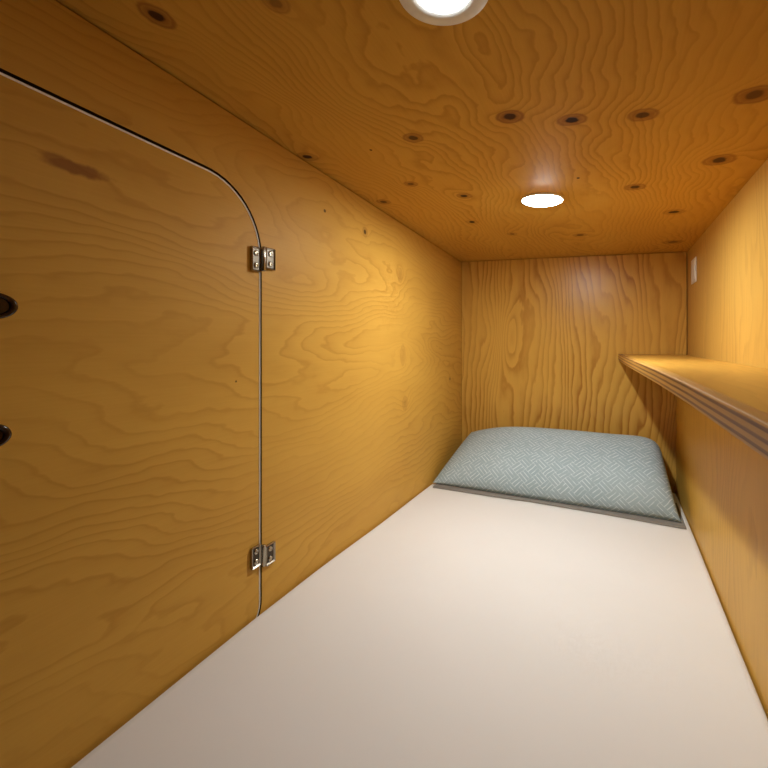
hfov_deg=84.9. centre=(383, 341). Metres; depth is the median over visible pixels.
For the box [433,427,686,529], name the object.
pillow
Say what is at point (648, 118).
ceiling
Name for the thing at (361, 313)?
wall
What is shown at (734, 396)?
shelf
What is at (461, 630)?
mattress
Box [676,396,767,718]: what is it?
wall
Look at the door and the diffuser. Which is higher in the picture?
the diffuser
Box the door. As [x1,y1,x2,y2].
[0,72,275,767]
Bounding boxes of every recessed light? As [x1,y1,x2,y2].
[399,0,487,25]
[521,193,563,206]
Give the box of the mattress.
[71,483,767,767]
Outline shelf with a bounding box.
[618,354,767,459]
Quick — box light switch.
[691,257,696,284]
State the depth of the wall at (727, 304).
1.09 m
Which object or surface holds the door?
in the wall at (361, 313)
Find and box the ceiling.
[55,0,767,261]
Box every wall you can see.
[0,0,461,616]
[462,252,686,492]
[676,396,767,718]
[687,159,767,368]
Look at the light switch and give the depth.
1.61 m
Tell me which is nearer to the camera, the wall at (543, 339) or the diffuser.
the diffuser
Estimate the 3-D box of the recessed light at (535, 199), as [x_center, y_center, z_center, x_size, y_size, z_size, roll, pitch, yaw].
[0.466,-0.413,1.238,0.119,0.021,0.119,0,0,29]
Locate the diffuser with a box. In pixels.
[418,0,468,12]
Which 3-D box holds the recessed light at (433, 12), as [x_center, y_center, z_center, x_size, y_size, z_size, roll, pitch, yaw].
[0.072,-0.429,0.515,0.114,0.018,0.115,0,0,29]

